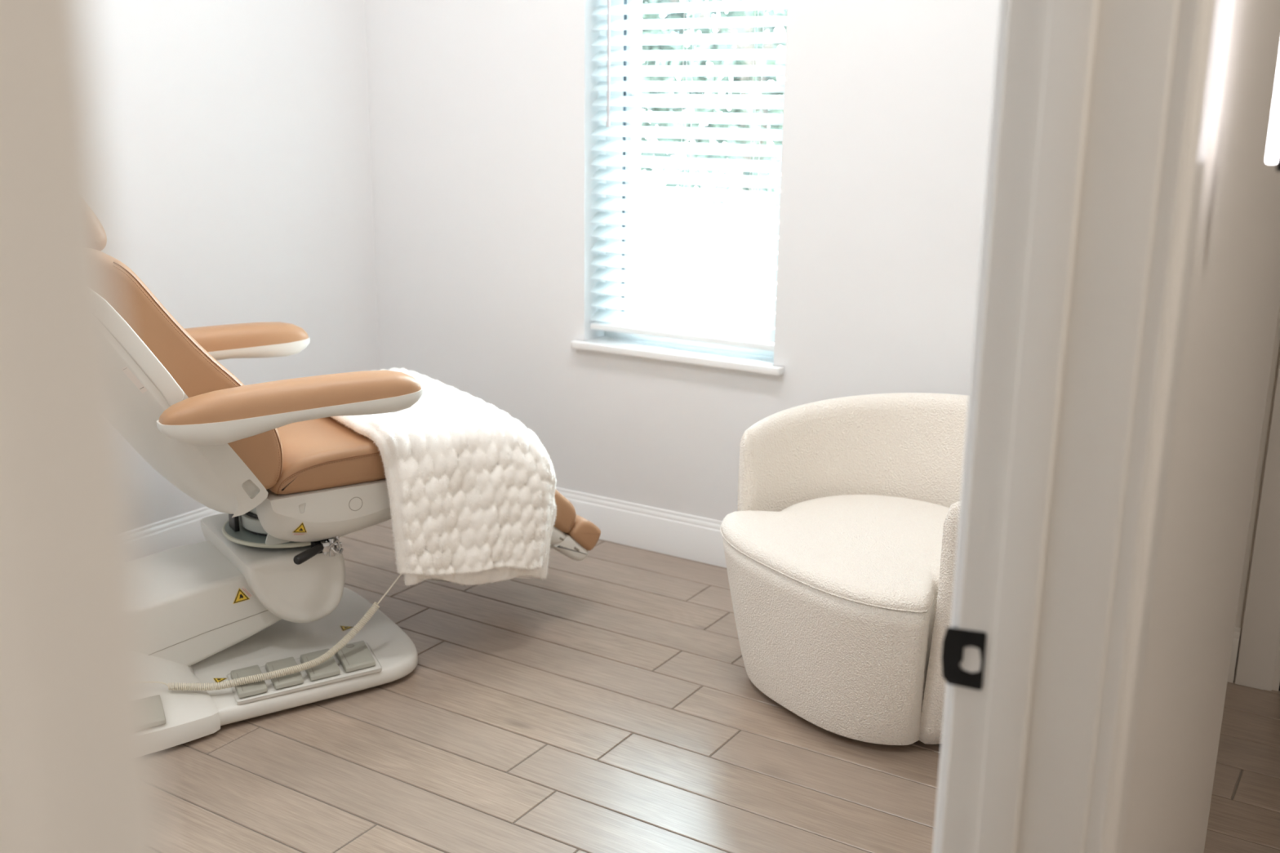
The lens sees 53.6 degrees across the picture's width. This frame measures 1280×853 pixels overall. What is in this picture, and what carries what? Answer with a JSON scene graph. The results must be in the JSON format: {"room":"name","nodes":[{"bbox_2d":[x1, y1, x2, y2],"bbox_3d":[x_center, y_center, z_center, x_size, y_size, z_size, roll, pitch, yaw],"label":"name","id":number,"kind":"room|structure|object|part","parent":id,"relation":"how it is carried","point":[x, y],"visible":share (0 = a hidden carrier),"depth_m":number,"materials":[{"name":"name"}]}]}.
{"room":"clinic hallway","nodes":[
{"label":"clinic hallway","id":0,"kind":"room"},
{"bbox_2d":[87,0,379,528],"bbox_3d":[-2.038,-0.659,2.781,0.120,2.750,4.250,10,17,31],"label":"wall","id":1,"kind":"structure","parent":0,"point":[235,136],"depth_m":3.94,"materials":[{"name":"white paint"}]},
{"bbox_2d":[135,506,225,559],"bbox_3d":[-2.010,0.569,3.036,0.014,0.144,4.000,10,17,31],"label":"baseboard","id":2,"kind":"structure","parent":1,"relation":"attached to","point":[184,529],"depth_m":3.90,"materials":[{"name":"white wood"}]},
{"bbox_2d":[364,0,999,521],"bbox_3d":[0.266,-0.873,3.725,2.740,2.750,0.150,10,17,31],"label":"wall","id":3,"kind":"structure","parent":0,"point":[481,112],"depth_m":3.94,"materials":[{"name":"white paint"}]},
{"bbox_2d":[555,487,726,568],"bbox_3d":[0.207,0.358,3.968,2.740,0.144,0.014,10,17,31],"label":"baseboard","id":4,"kind":"structure","parent":3,"relation":"attached to","point":[683,535],"depth_m":4.06,"materials":[{"name":"white wood"}]},
{"bbox_2d":[570,0,784,375],"bbox_3d":[0.153,-0.940,3.777,0.747,1.487,0.207,10,17,31],"label":"window","id":5,"kind":"structure","parent":3,"relation":"attached to","point":[744,359],"depth_m":3.94,"materials":[{"name":"white plastic"}]},
{"bbox_3d":[0.127,-0.225,3.932,0.747,0.023,0.142,10,17,31],"label":"sill","id":6,"kind":"part","parent":5,"relation":"part of","materials":[{"name":"white wood"}]},
{"bbox_2d":[590,0,787,351],"bbox_3d":[0.136,-0.960,3.740,0.659,1.424,0.074,10,17,31],"label":"window blind","id":7,"kind":"object","parent":3,"relation":"attached to","point":[753,337],"visible":0.84,"depth_m":3.79,"materials":[{"name":"white plastic"}]},
{"bbox_3d":[-0.040,-0.975,3.859,0.005,1.365,0.056,10,17,31],"label":"ladder cord","id":8,"kind":"part","parent":7,"relation":"part of","materials":[{"name":"white fabric"}]},
{"bbox_3d":[0.131,-0.281,3.918,0.659,0.020,0.050,10,17,31],"label":"rail","id":9,"kind":"part","parent":7,"relation":"part of","materials":[{"name":"white plastic"}]},
{"bbox_3d":[0.138,-0.945,3.751,0.005,1.365,0.056,10,17,31],"label":"ladder cord","id":10,"kind":"part","parent":7,"relation":"part of","materials":[{"name":"white fabric"}]},
{"bbox_3d":[0.332,-0.912,3.632,0.005,1.365,0.056,10,17,31],"label":"ladder cord","id":11,"kind":"part","parent":7,"relation":"part of","materials":[{"name":"white fabric"}]},
{"bbox_2d":[155,520,1279,852],"bbox_3d":[-0.667,1.244,0.957,4.860,0.100,6.550,10,17,31],"label":"floor","id":12,"kind":"structure","parent":0,"point":[608,703],"depth_m":2.82,"materials":[{"name":"brown wood"}]},
{"bbox_2d":[110,256,600,751],"bbox_3d":[-0.944,-0.030,3.132,1.698,1.283,0.862,-9,17,-33],"label":"chair","id":13,"kind":"object","parent":12,"relation":"on","point":[264,591],"visible":0.69,"depth_m":2.97,"materials":[{"name":"white plastic"}]},
{"bbox_2d":[110,256,283,489],"bbox_3d":[-1.143,-0.159,2.961,0.434,0.560,0.560,-9,17,-33],"label":"cushion","id":14,"kind":"object","parent":13,"relation":"on","point":[196,371],"depth_m":2.75,"materials":[{"name":"brown leather"}]},
{"bbox_3d":[-1.263,0.474,3.046,0.743,0.241,0.316,-9,17,-33],"label":"lift arm","id":15,"kind":"part","parent":13,"relation":"part of","materials":[{"name":"white plastic"}]},
{"bbox_3d":[-1.005,0.187,3.129,0.012,0.138,0.050,-9,17,-33],"label":"support post","id":16,"kind":"part","parent":13,"relation":"part of","materials":[{"name":"black plastic"}]},
{"bbox_3d":[-0.881,0.248,3.200,0.322,0.012,0.322,-9,17,-33],"label":"swivel plate","id":17,"kind":"part","parent":13,"relation":"part of","materials":[{"name":"grey paint"}]},
{"bbox_2d":[149,573,401,690],"bbox_3d":[-0.904,0.504,2.954,0.764,0.189,0.082,-7,16,-28],"label":"coiled cord","id":18,"kind":"object","parent":13,"relation":"on","point":[312,664],"visible":0.99,"depth_m":2.97,"materials":[{"name":"beige plastic"}]},
{"bbox_2d":[226,644,382,705],"bbox_3d":[-0.806,0.594,3.059,0.374,0.008,0.164,-9,17,-33],"label":"foot pedals","id":19,"kind":"object","parent":13,"relation":"on","point":[340,673],"depth_m":3.01,"materials":[{"name":"grey plastic"}]},
{"bbox_3d":[-0.778,0.300,2.990,0.023,0.024,0.105,7,16,22],"label":"lever handle","id":20,"kind":"part","parent":13,"relation":"part of","materials":[{"name":"black plastic"}]},
{"bbox_2d":[268,417,386,494],"bbox_3d":[-0.772,0.026,3.266,0.531,0.099,0.564,-9,17,-33],"label":"seat cushion","id":21,"kind":"object","parent":13,"relation":"on","point":[322,455],"depth_m":3.00,"materials":[{"name":"brown leather"}]},
{"bbox_2d":[298,367,556,586],"bbox_3d":[-0.617,0.128,3.448,0.527,0.499,0.816,-9,17,-33],"label":"blanket","id":22,"kind":"object","parent":13,"relation":"on","point":[471,488],"visible":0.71,"depth_m":3.14,"materials":[{"name":"white fabric"}]},
{"bbox_2d":[553,489,576,533],"bbox_3d":[-0.447,0.096,3.508,0.343,0.330,0.510,-9,17,-33],"label":"cushion","id":23,"kind":"object","parent":13,"relation":"on","point":[565,522],"depth_m":3.40,"materials":[{"name":"brown leather"}]},
{"bbox_2d":[564,514,600,551],"bbox_3d":[-0.283,0.246,3.661,0.098,0.093,0.510,-9,17,-33],"label":"cushion","id":24,"kind":"object","parent":13,"relation":"on","point":[580,534],"depth_m":3.45,"materials":[{"name":"brown leather"}]},
{"bbox_2d":[720,392,968,745],"bbox_3d":[0.631,0.313,3.080,0.772,0.681,0.846,-9,17,-32],"label":"barrel armchair","id":25,"kind":"object","parent":12,"relation":"on","point":[840,540],"visible":0.62,"depth_m":2.96,"materials":[{"name":"beige fabric"}]},
{"bbox_3d":[0.575,0.461,3.081,0.637,0.354,0.690,-9,17,-32],"label":"panel","id":26,"kind":"part","parent":25,"relation":"part of","materials":[{"name":"beige fabric"}]},
{"bbox_2d":[720,494,949,611],"bbox_3d":[0.577,0.273,3.033,0.637,0.050,0.691,-9,17,-32],"label":"seat cushion","id":27,"kind":"object","parent":25,"relation":"on","point":[849,553],"depth_m":2.94,"materials":[{"name":"beige fabric"}]},
{"bbox_2d":[1122,0,1279,852],"bbox_3d":[-0.167,-0.014,0.349,0.255,2.750,6.200,10,17,31],"label":"wall","id":28,"kind":"structure","parent":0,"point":[1233,303],"depth_m":1.47,"materials":[{"name":"white paint"}]},
{"bbox_2d":[0,0,1224,852],"bbox_3d":[0.155,0.174,0.669,0.294,2.135,1.097,10,17,31],"label":"door frame","id":29,"kind":"structure","parent":28,"relation":"attached to","point":[1100,111],"depth_m":1.00,"materials":[{"name":"white wood"}]},
{"bbox_3d":[0.293,0.210,1.152,0.040,0.058,0.003,10,17,33],"label":"strike plate","id":30,"kind":"part","parent":29,"relation":"part of","materials":[{"name":"black metal"}]},
{"bbox_3d":[0.037,0.161,0.743,0.012,2.121,1.069,10,17,31],"label":"casing","id":31,"kind":"part","parent":29,"relation":"part of","materials":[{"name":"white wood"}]},
{"bbox_3d":[0.096,0.196,0.713,0.128,2.070,0.966,10,17,31],"label":"frame","id":32,"kind":"part","parent":29,"relation":"part of","materials":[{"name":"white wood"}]},
{"bbox_2d":[1266,57,1279,171],"bbox_3d":[0.566,-0.483,1.103,0.072,0.511,0.017,10,17,31],"label":"wall sconce","id":33,"kind":"object","parent":28,"relation":"attached to","point":[1273,156],"visible":1,"depth_m":1.14,"materials":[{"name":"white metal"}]},
{"bbox_2d":[1233,303,1279,691],"bbox_3d":[2.218,-0.539,2.517,1.900,2.750,0.120,10,17,31],"label":"wall","id":34,"kind":"structure","parent":0,"point":[1276,353],"depth_m":3.08,"materials":[{"name":"white paint"}]},
{"bbox_2d":[1227,626,1240,683],"bbox_3d":[1.478,0.572,3.193,0.048,0.144,0.014,10,17,31],"label":"baseboard","id":35,"kind":"structure","parent":34,"relation":"attached to","point":[1237,630],"depth_m":3.18,"materials":[{"name":"white paint"}]},
{"bbox_2d":[1234,359,1279,691],"bbox_3d":[2.043,-0.334,2.665,1.188,2.174,0.126,10,17,31],"label":"door","id":36,"kind":"structure","parent":34,"relation":"in","point":[1260,630],"depth_m":3.11,"materials":[{"name":"white wood"}]},
{"label":"outside","id":37,"kind":"structure","parent":0,"visible":0},
{"bbox_2d":[638,172,781,328],"bbox_3d":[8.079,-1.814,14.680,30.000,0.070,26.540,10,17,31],"label":"ground","id":38,"kind":"structure","parent":37,"point":[648,184],"depth_m":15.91,"materials":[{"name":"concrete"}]},
{"bbox_2d":[640,0,786,297],"bbox_3d":[1.119,-3.315,11.354,2.800,4.334,3.201,10,17,31],"label":"tree","id":39,"kind":"object","parent":38,"relation":"on","point":[759,12],"visible":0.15,"depth_m":10.79,"materials":[{"name":"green plant"}]},
{"bbox_3d":[1.124,-3.733,11.248,2.800,3.514,3.201,10,17,31],"label":"crown","id":40,"kind":"part","parent":39,"relation":"part of","materials":[{"name":"green plant"}]}
]}

